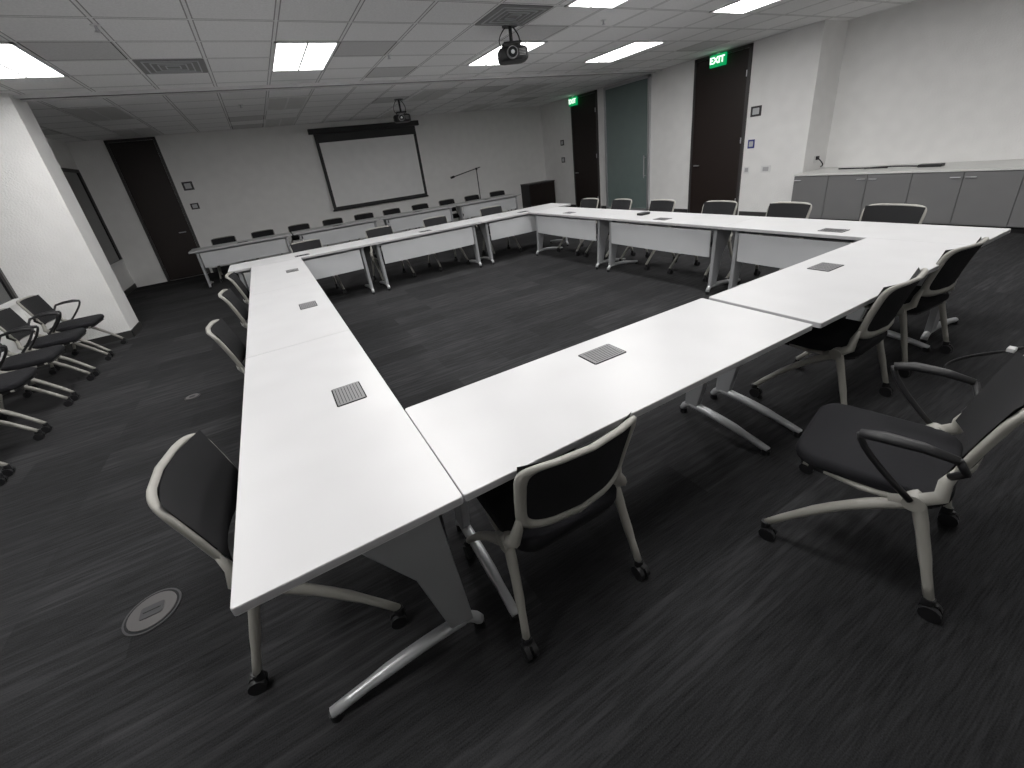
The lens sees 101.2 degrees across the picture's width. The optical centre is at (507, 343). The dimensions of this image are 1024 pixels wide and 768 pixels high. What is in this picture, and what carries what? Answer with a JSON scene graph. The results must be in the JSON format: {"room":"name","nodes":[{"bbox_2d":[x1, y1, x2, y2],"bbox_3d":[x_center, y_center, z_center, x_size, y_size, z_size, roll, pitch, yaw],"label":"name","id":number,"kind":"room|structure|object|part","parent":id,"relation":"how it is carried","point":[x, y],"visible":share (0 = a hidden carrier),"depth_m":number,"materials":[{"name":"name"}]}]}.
{"room":"conference room","nodes":[
{"label":"conference room","id":0,"kind":"room"},
{"bbox_2d":[0,137,133,360],"bbox_3d":[-4.946,-0.392,2.756,0.150,2.963,14.800,-19,26,-24],"label":"wall","id":1,"kind":"structure","parent":0,"point":[60,150],"depth_m":7.91,"materials":[{"name":"paint"}]},
{"bbox_2d":[0,268,18,308],"bbox_3d":[-3.782,0.109,0.907,0.050,1.750,9.580,-19,26,-24],"label":"window","id":2,"kind":"structure","parent":1,"relation":"in","point":[8,297],"depth_m":5.02,"materials":[{"name":"clear glass"}]},
{"bbox_2d":[2,283,136,395],"bbox_3d":[-4.703,0.884,3.362,0.012,0.100,14.800,-19,26,-24],"label":"baseboard","id":3,"kind":"structure","parent":1,"relation":"attached to","point":[130,289],"depth_m":8.97,"materials":[{"name":"rubber"}]},
{"bbox_2d":[60,167,123,267],"bbox_3d":[-7.402,-1.996,7.021,0.050,1.840,4.100,-19,26,-24],"label":"window","id":4,"kind":"structure","parent":1,"relation":"in","point":[74,177],"depth_m":8.35,"materials":[{"name":"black glass"}]},
{"bbox_2d":[63,321,142,353],"bbox_3d":[-5.698,-0.079,5.851,0.902,0.100,0.492,-19,26,-24],"label":"baseboard","id":5,"kind":"structure","parent":1,"relation":"attached to","point":[135,330],"depth_m":5.73,"materials":[{"name":"rubber"}]},
{"bbox_2d":[65,106,545,286],"bbox_3d":[-3.405,-4.383,11.354,11.910,2.963,0.150,-19,26,-24],"label":"wall","id":6,"kind":"structure","parent":0,"point":[247,181],"depth_m":10.16,"materials":[{"name":"paint"}]},
{"bbox_2d":[103,137,210,280],"bbox_3d":[-7.606,-2.882,9.241,0.860,2.943,0.085,-19,26,-24],"label":"door","id":7,"kind":"structure","parent":6,"relation":"in","point":[155,199],"depth_m":9.18,"materials":[{"name":"wood"}]},
{"bbox_2d":[181,181,194,190],"bbox_3d":[-7.109,-3.504,9.357,0.200,0.180,0.011,-19,26,-24],"label":"room sign","id":8,"kind":"object","parent":6,"relation":"attached to","point":[188,185],"visible":1,"depth_m":9.35,"materials":[{"name":"black plastic"}]},
{"bbox_2d":[190,203,199,209],"bbox_3d":[-7.074,-3.108,9.521,0.160,0.130,0.011,-19,26,-24],"label":"room sign","id":9,"kind":"object","parent":6,"relation":"attached to","point":[193,205],"visible":1,"depth_m":9.52,"materials":[{"name":"black plastic"}]},
{"bbox_2d":[212,208,522,271],"bbox_3d":[-2.838,-3.180,12.028,9.730,0.100,0.012,-19,26,-24],"label":"baseboard","id":10,"kind":"structure","parent":6,"relation":"attached to","point":[226,267],"depth_m":10.18,"materials":[{"name":"rubber"}]},
{"bbox_2d":[307,120,428,211],"bbox_3d":[-3.482,-4.669,11.031,2.780,1.920,0.124,-19,26,-24],"label":"projection screen","id":11,"kind":"object","parent":6,"relation":"attached to","point":[364,165],"visible":1,"depth_m":10.97,"materials":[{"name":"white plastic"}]},
{"bbox_2d":[0,0,918,141],"bbox_3d":[0.074,-3.564,4.613,12.310,0.100,15.200,-19,26,-24],"label":"ceiling","id":12,"kind":"structure","parent":0,"point":[234,39],"depth_m":5.10,"materials":[{"name":"tile"}]},
{"bbox_2d":[0,42,68,78],"bbox_3d":[-4.550,-2.509,3.754,0.640,0.012,1.220,-19,26,-24],"label":"ceiling light fixture","id":13,"kind":"object","parent":12,"relation":"in","point":[16,62],"depth_m":3.91,"materials":[{"name":"white plastic"}]},
{"bbox_2d":[89,23,100,32],"bbox_3d":[-3.214,-2.463,3.288,0.070,0.045,0.070,-19,26,-24],"label":"sprinkler","id":14,"kind":"object","parent":12,"relation":"attached to","point":[95,26],"visible":1,"depth_m":3.28,"materials":[{"name":"white metal"}]},
{"bbox_2d":[57,105,136,121],"bbox_3d":[-6.045,-3.410,6.255,0.640,0.012,1.220,-19,26,-24],"label":"ceiling light fixture","id":15,"kind":"object","parent":12,"relation":"in","point":[98,113],"depth_m":6.18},
{"bbox_2d":[109,127,162,137],"bbox_3d":[-7.241,-4.132,8.255,0.640,0.012,1.220,-19,26,-24],"label":"ceiling light fixture","id":16,"kind":"object","parent":12,"relation":"in","point":[138,132],"depth_m":8.20,"materials":[{"name":"white plastic"}]},
{"bbox_2d":[133,59,207,73],"bbox_3d":[-3.592,-2.974,4.524,0.600,0.014,0.600,-19,26,-24],"label":"ceiling vent","id":17,"kind":"object","parent":12,"relation":"in","point":[148,66],"visible":1,"depth_m":4.48,"materials":[{"name":"grey metal"}]},
{"bbox_2d":[264,117,297,126],"bbox_3d":[-5.031,-4.888,9.304,0.640,0.012,1.220,-19,26,-24],"label":"ceiling light fixture","id":18,"kind":"object","parent":12,"relation":"in","point":[280,121],"depth_m":9.25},
{"bbox_2d":[266,96,309,110],"bbox_3d":[-3.835,-4.166,7.303,0.640,0.012,1.220,-19,26,-24],"label":"ceiling light fixture","id":19,"kind":"object","parent":12,"relation":"in","point":[294,102],"depth_m":7.25,"materials":[{"name":"grey plastic"}]},
{"bbox_2d":[270,41,339,71],"bbox_3d":[-2.341,-3.264,4.802,0.640,0.012,1.220,-19,26,-24],"label":"ceiling light fixture","id":20,"kind":"object","parent":12,"relation":"in","point":[286,55],"depth_m":4.71,"materials":[{"name":"white plastic"}]},
{"bbox_2d":[13,69,661,101],"bbox_3d":[-1.205,-4.365,6.987,10.340,0.035,0.220,-19,26,-24],"label":"track","id":21,"kind":"object","parent":12,"relation":"attached to","point":[225,89],"visible":1,"depth_m":6.05,"materials":[{"name":"white metal"}]},
{"bbox_2d":[378,109,416,118],"bbox_3d":[-2.735,-5.673,10.393,0.640,0.012,1.220,-19,26,-24],"label":"ceiling light fixture","id":22,"kind":"object","parent":12,"relation":"in","point":[390,114],"depth_m":10.28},
{"bbox_2d":[393,99,410,122],"bbox_3d":[-2.148,-4.687,8.465,0.340,0.416,0.332,-14,24,-15],"label":"ceiling projector","id":23,"kind":"object","parent":12,"relation":"hanging from","point":[398,118],"depth_m":8.43,"materials":[{"name":"black plastic"}]},
{"bbox_2d":[406,88,456,101],"bbox_3d":[-1.539,-4.952,8.392,0.640,0.012,1.220,-19,26,-24],"label":"ceiling light fixture","id":24,"kind":"object","parent":12,"relation":"in","point":[431,94],"depth_m":8.34,"materials":[{"name":"grey plastic"}]},
{"bbox_2d":[457,103,496,112],"bbox_3d":[-0.836,-6.323,11.294,0.640,0.012,1.220,-19,26,-24],"label":"ceiling light fixture","id":25,"kind":"object","parent":12,"relation":"in","point":[478,107],"depth_m":11.26,"materials":[{"name":"white plastic"}]},
{"bbox_2d":[466,41,547,65],"bbox_3d":[-0.044,-4.050,5.891,0.640,0.012,1.220,-19,26,-24],"label":"ceiling light fixture","id":26,"kind":"object","parent":12,"relation":"in","point":[489,58],"depth_m":5.85,"materials":[{"name":"white plastic"}]},
{"bbox_2d":[497,24,527,64],"bbox_3d":[0.049,-3.359,4.709,0.340,0.357,0.332,-10,24,-6],"label":"ceiling projector","id":27,"kind":"object","parent":12,"relation":"hanging from","point":[511,52],"depth_m":4.67,"materials":[{"name":"black plastic"}]},
{"bbox_2d":[475,4,552,25],"bbox_3d":[0.057,-3.384,4.351,0.600,0.014,0.600,-19,26,-24],"label":"ceiling vent","id":28,"kind":"object","parent":12,"relation":"in","point":[504,14],"visible":1,"depth_m":4.30,"materials":[{"name":"grey metal"}]},
{"bbox_2d":[498,83,551,95],"bbox_3d":[0.360,-5.601,9.293,0.640,0.012,1.220,-19,26,-24],"label":"ceiling light fixture","id":29,"kind":"object","parent":12,"relation":"in","point":[527,88],"depth_m":9.24,"materials":[{"name":"grey plastic"}]},
{"bbox_2d":[569,96,577,106],"bbox_3d":[1.791,-6.629,11.486,0.066,0.235,0.320,-19,26,-24],"label":"exit sign","id":30,"kind":"object","parent":12,"relation":"hanging from","point":[573,101],"visible":1,"depth_m":11.44,"materials":[{"name":"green plastic"}]},
{"bbox_2d":[564,0,628,8],"bbox_3d":[1.152,-3.328,3.891,0.640,0.012,1.220,-19,26,-24],"label":"ceiling light fixture","id":31,"kind":"object","parent":12,"relation":"in","point":[600,4],"depth_m":4.31,"materials":[{"name":"white plastic"}]},
{"bbox_2d":[583,41,666,62],"bbox_3d":[1.855,-4.699,6.792,0.640,0.012,1.220,-19,26,-24],"label":"ceiling light fixture","id":32,"kind":"object","parent":12,"relation":"in","point":[634,47],"depth_m":6.73,"materials":[{"name":"white plastic"}]},
{"bbox_2d":[709,51,726,67],"bbox_3d":[3.948,-5.328,7.878,0.066,0.235,0.320,-19,26,-24],"label":"exit sign","id":33,"kind":"object","parent":12,"relation":"hanging from","point":[720,59],"visible":1,"depth_m":7.85,"materials":[{"name":"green plastic"}]},
{"bbox_2d":[709,0,779,13],"bbox_3d":[3.051,-3.978,4.792,0.640,0.012,1.220,-19,26,-24],"label":"ceiling light fixture","id":34,"kind":"object","parent":12,"relation":"in","point":[739,6],"depth_m":5.10,"materials":[{"name":"white plastic"}]},
{"bbox_2d":[0,218,1023,767],"bbox_3d":[0.444,-0.781,5.838,12.310,0.100,15.200,-19,26,-24],"label":"floor","id":35,"kind":"structure","parent":0,"point":[809,646],"depth_m":1.75,"materials":[{"name":"carpet"}]},
{"bbox_2d":[0,472,7,485],"bbox_3d":[-3.664,0.756,2.413,0.620,0.840,0.637,-19,26,-23],"label":"chair","id":36,"kind":"object","parent":35,"relation":"on","point":[3,479],"visible":1,"depth_m":2.90,"materials":[{"name":"black plastic"}]},
{"bbox_2d":[0,400,45,476],"bbox_3d":[-3.982,0.564,2.945,0.620,0.840,0.637,-19,26,-25],"label":"chair","id":37,"kind":"object","parent":35,"relation":"on","point":[8,470],"visible":0.98,"depth_m":3.31,"materials":[{"name":"black plastic"}]},
{"bbox_2d":[0,349,73,432],"bbox_3d":[-4.305,0.369,3.486,0.620,0.840,0.637,-19,26,-25],"label":"chair","id":38,"kind":"object","parent":35,"relation":"on","point":[10,382],"visible":0.95,"depth_m":3.53,"materials":[{"name":"black fabric"}]},
{"bbox_2d":[0,328,94,420],"bbox_3d":[-4.628,0.174,4.027,0.620,0.840,0.637,-20,26,-25],"label":"chair","id":39,"kind":"object","parent":35,"relation":"on","point":[44,356],"visible":0.89,"depth_m":4.03,"materials":[{"name":"black fabric"}]},
{"bbox_2d":[0,307,111,392],"bbox_3d":[-4.952,-0.021,4.568,0.620,0.840,0.637,-20,26,-26],"label":"chair","id":40,"kind":"object","parent":35,"relation":"on","point":[10,320],"visible":0.81,"depth_m":4.49,"materials":[{"name":"black fabric"}]},
{"bbox_2d":[0,93,138,341],"bbox_3d":[-5.877,-1.378,5.277,0.890,2.963,0.470,-19,26,-24],"label":"wall pier","id":41,"kind":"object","parent":35,"relation":"on","point":[49,249],"visible":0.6,"depth_m":5.16,"materials":[{"name":"paint"}]},
{"bbox_2d":[16,295,126,369],"bbox_3d":[-5.276,-0.217,5.111,0.620,0.840,0.637,-18,26,-23],"label":"chair","id":42,"kind":"object","parent":35,"relation":"on","point":[34,305],"visible":0.83,"depth_m":5.02,"materials":[{"name":"black fabric"}]},
{"bbox_2d":[121,588,181,636],"bbox_3d":[-1.566,1.178,1.855,0.216,0.013,0.216,-19,26,-24],"label":"floor outlet","id":43,"kind":"object","parent":35,"relation":"on","point":[155,609],"visible":1,"depth_m":1.84,"materials":[{"name":"metal"}]},
{"bbox_2d":[185,393,199,400],"bbox_3d":[-2.867,0.483,3.827,0.120,0.013,0.120,-19,26,-24],"label":"floor outlet","id":44,"kind":"object","parent":35,"relation":"on","point":[193,396],"visible":1,"depth_m":3.81,"materials":[{"name":"metal"}]},
{"bbox_2d":[205,318,245,374],"bbox_3d":[-1.718,0.184,3.125,0.620,0.840,0.586,-19,26,-24],"label":"chair","id":45,"kind":"object","parent":35,"relation":"on","point":[218,330],"visible":0.28,"depth_m":2.97,"materials":[{"name":"black fabric"}]},
{"bbox_2d":[211,236,246,282],"bbox_3d":[-5.904,-1.817,8.935,0.586,0.840,0.620,-19,26,-25],"label":"chair","id":46,"kind":"object","parent":35,"relation":"on","point":[226,239],"visible":0.41,"depth_m":9.00,"materials":[{"name":"black fabric"}]},
{"bbox_2d":[218,289,248,328],"bbox_3d":[-2.282,-0.156,4.068,0.620,0.840,0.586,-19,26,-24],"label":"chair","id":47,"kind":"object","parent":35,"relation":"on","point":[227,295],"visible":0.27,"depth_m":3.89,"materials":[{"name":"black fabric"}]},
{"bbox_2d":[225,272,249,303],"bbox_3d":[-2.772,-0.452,4.888,0.620,0.840,0.586,-19,26,-24],"label":"chair","id":48,"kind":"object","parent":35,"relation":"on","point":[233,278],"visible":0.27,"depth_m":4.67,"materials":[{"name":"black fabric"}]},
{"bbox_2d":[188,232,291,288],"bbox_3d":[-5.355,-1.744,8.723,1.827,0.745,0.621,-19,26,-24],"label":"conference table","id":49,"kind":"object","parent":35,"relation":"on","point":[237,251],"visible":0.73,"depth_m":8.42,"materials":[{"name":"white laminate"}]},
{"bbox_2d":[251,229,283,259],"bbox_3d":[-5.263,-2.036,9.240,0.586,0.840,0.620,-17,25,-21],"label":"chair","id":50,"kind":"object","parent":35,"relation":"on","point":[267,232],"visible":0.17,"depth_m":9.31,"materials":[{"name":"black fabric"}]},
{"bbox_2d":[146,430,406,695],"bbox_3d":[-0.838,0.715,1.653,0.620,0.840,0.586,-16,25,-18],"label":"chair","id":51,"kind":"object","parent":35,"relation":"on","point":[193,488],"visible":0.55,"depth_m":1.48,"materials":[{"name":"black fabric"}]},
{"bbox_2d":[250,258,315,295],"bbox_3d":[-2.584,-0.481,5.015,0.621,0.745,1.827,-19,26,-24],"label":"conference table","id":52,"kind":"object","parent":35,"relation":"on","point":[293,272],"visible":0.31,"depth_m":4.69,"materials":[{"name":"white laminate"}]},
{"bbox_2d":[246,281,348,357],"bbox_3d":[-1.687,0.060,3.515,0.621,0.745,1.827,-19,26,-24],"label":"conference table","id":53,"kind":"object","parent":35,"relation":"on","point":[278,319],"visible":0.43,"depth_m":3.11,"materials":[{"name":"white laminate"}]},
{"bbox_2d":[288,223,309,243],"bbox_3d":[-4.623,-2.255,9.543,0.586,0.840,0.620,-16,25,-19],"label":"chair","id":54,"kind":"object","parent":35,"relation":"on","point":[297,227],"visible":0.27,"depth_m":9.61,"materials":[{"name":"black fabric"}]},
{"bbox_2d":[228,240,374,294],"bbox_3d":[-2.898,-0.940,6.152,1.827,0.745,0.621,-19,26,-24],"label":"conference table","id":55,"kind":"object","parent":35,"relation":"on","point":[323,262],"visible":0.66,"depth_m":6.00,"materials":[{"name":"white laminate"}]},
{"bbox_2d":[290,239,346,293],"bbox_3d":[-2.976,-1.150,6.535,0.586,0.840,0.620,-21,27,-29],"label":"chair","id":56,"kind":"object","parent":35,"relation":"on","point":[305,245],"visible":0.38,"depth_m":6.60,"materials":[{"name":"black fabric"}]},
{"bbox_2d":[322,218,350,245],"bbox_3d":[-3.983,-2.474,9.846,0.586,0.840,0.620,-16,25,-18],"label":"chair","id":57,"kind":"object","parent":35,"relation":"on","point":[332,221],"visible":0.15,"depth_m":9.92,"materials":[{"name":"black fabric"}]},
{"bbox_2d":[292,217,381,249],"bbox_3d":[-3.749,-2.294,9.485,1.827,0.745,0.621,-19,26,-24],"label":"conference table","id":58,"kind":"object","parent":35,"relation":"on","point":[352,230],"visible":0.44,"depth_m":9.20,"materials":[{"name":"white laminate"}]},
{"bbox_2d":[230,330,484,722],"bbox_3d":[-0.790,0.601,2.014,0.621,0.745,1.827,-19,26,-24],"label":"conference table","id":59,"kind":"object","parent":35,"relation":"on","point":[334,470],"visible":1,"depth_m":1.42,"materials":[{"name":"white laminate"}]},
{"bbox_2d":[354,212,373,250],"bbox_3d":[-3.346,-2.692,10.149,0.586,0.840,0.620,-17,25,-20],"label":"chair","id":60,"kind":"object","parent":35,"relation":"on","point":[361,216],"visible":0.15,"depth_m":10.23,"materials":[{"name":"black fabric"}]},
{"bbox_2d":[365,226,416,284],"bbox_3d":[-1.983,-1.490,7.007,0.586,0.840,0.620,-21,27,-27],"label":"chair","id":61,"kind":"object","parent":35,"relation":"on","point":[383,230],"visible":0.58,"depth_m":7.04,"materials":[{"name":"black fabric"}]},
{"bbox_2d":[382,208,410,230],"bbox_3d":[-2.713,-2.908,10.449,0.586,0.840,0.620,-22,28,-30],"label":"chair","id":62,"kind":"object","parent":35,"relation":"on","point":[392,210],"visible":0.18,"depth_m":10.51,"materials":[{"name":"black fabric"}]},
{"bbox_2d":[376,205,455,231],"bbox_3d":[-2.144,-2.843,10.246,1.827,0.745,0.621,-19,26,-24],"label":"conference table","id":63,"kind":"object","parent":35,"relation":"on","point":[410,219],"visible":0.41,"depth_m":9.91,"materials":[{"name":"white laminate"}]},
{"bbox_2d":[411,203,428,228],"bbox_3d":[-2.074,-3.127,10.752,0.586,0.840,0.620,-22,27,-29],"label":"chair","id":64,"kind":"object","parent":35,"relation":"on","point":[422,205],"visible":0.14,"depth_m":10.81,"materials":[{"name":"black fabric"}]},
{"bbox_2d":[363,220,481,290],"bbox_3d":[-1.319,-1.480,6.902,1.827,0.745,0.621,-19,26,-24],"label":"conference table","id":65,"kind":"object","parent":35,"relation":"on","point":[404,245],"visible":0.91,"depth_m":6.60,"materials":[{"name":"white laminate"}]},
{"bbox_2d":[423,216,469,270],"bbox_3d":[-1.119,-1.785,7.416,0.586,0.840,0.620,-20,27,-27],"label":"chair","id":66,"kind":"object","parent":35,"relation":"on","point":[438,220],"visible":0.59,"depth_m":7.48,"materials":[{"name":"black fabric"}]},
{"bbox_2d":[438,199,463,220],"bbox_3d":[-1.435,-3.346,11.056,0.586,0.840,0.620,-21,27,-29],"label":"chair","id":67,"kind":"object","parent":35,"relation":"on","point":[446,201],"visible":0.3,"depth_m":11.12,"materials":[{"name":"black fabric"}]},
{"bbox_2d":[450,167,480,198],"bbox_3d":[-1.009,-4.173,11.960,1.052,1.512,0.501,-10,24,-6],"label":"boom stand","id":68,"kind":"object","parent":35,"relation":"on","point":[451,177],"visible":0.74,"depth_m":11.72,"materials":[{"name":"black metal"}]},
{"bbox_2d":[464,194,479,229],"bbox_3d":[-0.796,-3.564,11.358,0.586,0.840,0.620,-21,27,-28],"label":"chair","id":69,"kind":"object","parent":35,"relation":"on","point":[470,197],"visible":0.2,"depth_m":11.41,"materials":[{"name":"black fabric"}]},
{"bbox_2d":[448,194,520,219],"bbox_3d":[-0.538,-3.392,11.008,1.827,0.745,0.621,-19,26,-24],"label":"conference table","id":70,"kind":"object","parent":35,"relation":"on","point":[471,208],"visible":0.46,"depth_m":10.68,"materials":[{"name":"white laminate"}]},
{"bbox_2d":[480,206,521,257],"bbox_3d":[-0.166,-2.111,7.868,0.586,0.840,0.620,-17,25,-21],"label":"chair","id":71,"kind":"object","parent":35,"relation":"on","point":[490,210],"visible":0.49,"depth_m":7.94,"materials":[{"name":"black fabric"}]},
{"bbox_2d":[489,190,512,210],"bbox_3d":[-0.152,-3.784,11.664,0.586,0.840,0.620,-17,25,-20],"label":"chair","id":72,"kind":"object","parent":35,"relation":"on","point":[500,192],"visible":0.16,"depth_m":11.74,"materials":[{"name":"black fabric"}]},
{"bbox_2d":[467,203,570,264],"bbox_3d":[0.261,-2.020,7.651,1.827,0.745,0.621,-19,26,-24],"label":"conference table","id":73,"kind":"object","parent":35,"relation":"on","point":[520,221],"visible":0.82,"depth_m":7.25,"materials":[{"name":"white laminate"}]},
{"bbox_2d":[520,180,555,207],"bbox_3d":[0.996,-4.713,13.439,0.970,0.830,0.510,-19,26,-24],"label":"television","id":74,"kind":"object","parent":35,"relation":"on","point":[538,193],"visible":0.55,"depth_m":13.20,"materials":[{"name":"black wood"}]},
{"bbox_2d":[463,411,649,661],"bbox_3d":[0.155,0.589,1.637,0.586,0.840,0.620,-19,26,-24],"label":"chair","id":75,"kind":"object","parent":35,"relation":"on","point":[546,501],"visible":0.93,"depth_m":1.41,"materials":[{"name":"black fabric"}]},
{"bbox_2d":[557,198,598,255],"bbox_3d":[1.241,-2.010,7.212,0.620,0.840,0.586,-18,26,-23],"label":"chair","id":76,"kind":"object","parent":35,"relation":"on","point":[586,202],"visible":0.41,"depth_m":7.20,"materials":[{"name":"black fabric"}]},
{"bbox_2d":[529,207,631,269],"bbox_3d":[1.122,-1.744,6.762,0.621,0.745,1.827,-19,26,-24],"label":"conference table","id":77,"kind":"object","parent":35,"relation":"on","point":[546,222],"visible":0.91,"depth_m":6.38,"materials":[{"name":"white laminate"}]},
{"bbox_2d":[405,298,812,622],"bbox_3d":[0.552,0.421,2.017,1.827,0.745,0.621,-19,26,-24],"label":"conference table","id":78,"kind":"object","parent":35,"relation":"on","point":[542,409],"visible":0.95,"depth_m":1.74,"materials":[{"name":"white laminate"}]},
{"bbox_2d":[584,199,635,259],"bbox_3d":[1.609,-1.787,6.594,0.620,0.840,0.586,-16,25,-19],"label":"chair","id":79,"kind":"object","parent":35,"relation":"on","point":[620,204],"visible":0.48,"depth_m":6.57,"materials":[{"name":"black fabric"}]},
{"bbox_2d":[619,199,677,269],"bbox_3d":[2.001,-1.551,5.939,0.620,0.840,0.586,-17,25,-20],"label":"chair","id":80,"kind":"object","parent":35,"relation":"on","point":[661,205],"visible":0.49,"depth_m":5.91,"materials":[{"name":"black fabric"}]},
{"bbox_2d":[601,210,758,294],"bbox_3d":[2.019,-1.202,5.261,0.621,0.745,1.827,-19,26,-24],"label":"conference table","id":81,"kind":"object","parent":35,"relation":"on","point":[692,241],"visible":0.92,"depth_m":4.87,"materials":[{"name":"white laminate"}]},
{"bbox_2d":[637,211,649,215],"bbox_3d":[1.783,-1.703,5.513,0.160,0.030,0.100,-19,26,-24],"label":"phone","id":82,"kind":"object","parent":81,"relation":"on","point":[644,212],"visible":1,"depth_m":5.48,"materials":[{"name":"black plastic"}]},
{"bbox_2d":[667,200,737,281],"bbox_3d":[2.442,-1.285,5.203,0.620,0.840,0.586,-18,26,-23],"label":"chair","id":83,"kind":"object","parent":35,"relation":"on","point":[722,207],"visible":0.44,"depth_m":5.16,"materials":[{"name":"black fabric"}]},
{"bbox_2d":[724,201,811,284],"bbox_3d":[2.835,-1.048,4.545,0.620,0.840,0.586,-17,25,-20],"label":"chair","id":84,"kind":"object","parent":35,"relation":"on","point":[782,209],"visible":0.26,"depth_m":4.52,"materials":[{"name":"black fabric"}]},
{"bbox_2d":[709,238,966,437],"bbox_3d":[2.167,-0.124,2.766,1.827,0.745,0.621,-19,26,-24],"label":"conference table","id":85,"kind":"object","parent":35,"relation":"on","point":[821,290],"visible":0.7,"depth_m":2.52,"materials":[{"name":"white laminate"}]},
{"bbox_2d":[749,267,928,404],"bbox_3d":[1.968,-0.040,2.519,0.586,0.840,0.620,-20,27,-27],"label":"chair","id":86,"kind":"object","parent":35,"relation":"on","point":[841,339],"visible":0.84,"depth_m":2.34,"materials":[{"name":"black fabric"}]},
{"bbox_2d":[723,216,1010,343],"bbox_3d":[2.916,-0.661,3.761,0.621,0.745,1.827,-19,26,-24],"label":"conference table","id":87,"kind":"object","parent":35,"relation":"on","point":[784,252],"visible":0.59,"depth_m":3.65,"materials":[{"name":"white laminate"}]},
{"bbox_2d":[850,203,926,242],"bbox_3d":[3.275,-0.782,3.808,0.620,0.840,0.586,-17,25,-21],"label":"chair","id":88,"kind":"object","parent":35,"relation":"on","point":[881,212],"visible":0.11,"depth_m":3.76,"materials":[{"name":"black fabric"}]},
{"bbox_2d":[758,352,1023,622],"bbox_3d":[1.462,0.424,1.616,0.637,0.840,0.620,-26,30,-36],"label":"chair","id":89,"kind":"object","parent":35,"relation":"on","point":[917,468],"visible":1,"depth_m":1.50,"materials":[{"name":"black fabric"}]},
{"bbox_2d":[791,159,1023,233],"bbox_3d":[6.885,-1.742,4.908,0.976,0.830,6.330,-19,26,-24],"label":"base cabinet","id":90,"kind":"object","parent":35,"relation":"on","point":[989,193],"depth_m":5.82,"materials":[{"name":"laminate"}]},
{"bbox_3d":[5.777,-2.699,6.428,0.138,0.038,1.340,-18,26,-22],"label":"power strip","id":91,"kind":"part","parent":90,"relation":"part of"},
{"bbox_2d":[859,237,988,376],"bbox_3d":[2.718,-0.311,2.906,0.586,0.840,0.620,-17,25,-21],"label":"chair","id":92,"kind":"object","parent":35,"relation":"on","point":[933,292],"visible":0.59,"depth_m":2.65,"materials":[{"name":"black fabric"}]},
{"bbox_2d":[943,346,1023,368],"bbox_3d":[3.437,0.070,2.841,1.170,0.029,0.174,-8,24,-1],"label":"extension cord","id":93,"kind":"object","parent":35,"relation":"on","point":[1011,349],"visible":0.94,"depth_m":2.89,"materials":[{"name":"black plastic"}]},
{"bbox_2d":[540,20,848,214],"bbox_3d":[3.467,-4.880,10.405,0.830,2.963,7.850,-19,26,-24],"label":"wall","id":94,"kind":"structure","parent":0,"point":[795,73],"depth_m":7.68,"materials":[{"name":"paint"}]},
{"bbox_2d":[570,90,600,208],"bbox_3d":[2.162,-5.286,11.746,0.085,2.943,1.090,-19,26,-24],"label":"door","id":95,"kind":"structure","parent":94,"relation":"in","point":[584,115],"depth_m":11.67,"materials":[{"name":"wood"}]},
{"bbox_2d":[603,74,651,210],"bbox_3d":[2.937,-4.808,10.437,0.102,2.933,1.500,-19,26,-24],"label":"door","id":96,"kind":"structure","parent":94,"relation":"in","point":[627,104],"depth_m":10.34,"materials":[{"name":"glass"}]},
{"bbox_2d":[565,204,765,216],"bbox_3d":[3.277,-3.456,10.805,0.012,0.100,7.850,-19,26,-24],"label":"baseboard","id":97,"kind":"structure","parent":94,"relation":"attached to","point":[742,213],"depth_m":8.40,"materials":[{"name":"rubber"}]},
{"bbox_2d":[687,43,753,214],"bbox_3d":[4.159,-4.081,8.405,0.085,2.943,1.180,-19,26,-24],"label":"door","id":98,"kind":"structure","parent":94,"relation":"in","point":[720,93],"depth_m":8.31,"materials":[{"name":"wood"}]},
{"bbox_2d":[744,166,749,172],"bbox_3d":[4.602,-3.342,8.095,0.011,0.120,0.110,-19,26,-24],"label":"light switch","id":99,"kind":"object","parent":94,"relation":"attached to","point":[746,169],"visible":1,"depth_m":8.08,"materials":[{"name":"white plastic"}]},
{"bbox_2d":[747,139,754,148],"bbox_3d":[4.567,-3.738,7.882,0.011,0.150,0.130,-19,26,-24],"label":"room sign","id":100,"kind":"object","parent":94,"relation":"attached to","point":[751,143],"visible":1,"depth_m":7.88,"materials":[{"name":"blue plastic"}]},
{"bbox_2d":[750,105,761,116],"bbox_3d":[4.516,-4.220,7.641,0.011,0.170,0.200,-19,26,-24],"label":"room sign","id":101,"kind":"object","parent":94,"relation":"attached to","point":[755,110],"visible":1,"depth_m":7.63,"materials":[{"name":"white plastic"}]},
{"bbox_2d":[760,165,770,172],"bbox_3d":[4.784,-3.232,7.792,0.011,0.120,0.180,-19,26,-24],"label":"light switch","id":102,"kind":"object","parent":94,"relation":"attached to","point":[767,168],"visible":1,"depth_m":7.79,"materials":[{"name":"white plastic"}]},
{"bbox_2d":[813,155,822,166],"bbox_3d":[5.436,-3.185,7.361,0.162,0.200,0.087,1,25,18],"label":"wall outlet","id":103,"kind":"object","parent":94,"relation":"attached to","point":[816,158],"visible":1,"depth_m":7.33,"materials":[{"name":"white plastic"}]},
{"bbox_2d":[824,0,1023,167],"bbox_3d":[7.388,-2.792,4.476,0.150,2.963,6.950,-19,26,-24],"label":"wall","id":104,"kind":"structure","parent":0,"point":[921,81],"depth_m":6.11,"materials":[{"name":"paint"}]}
]}

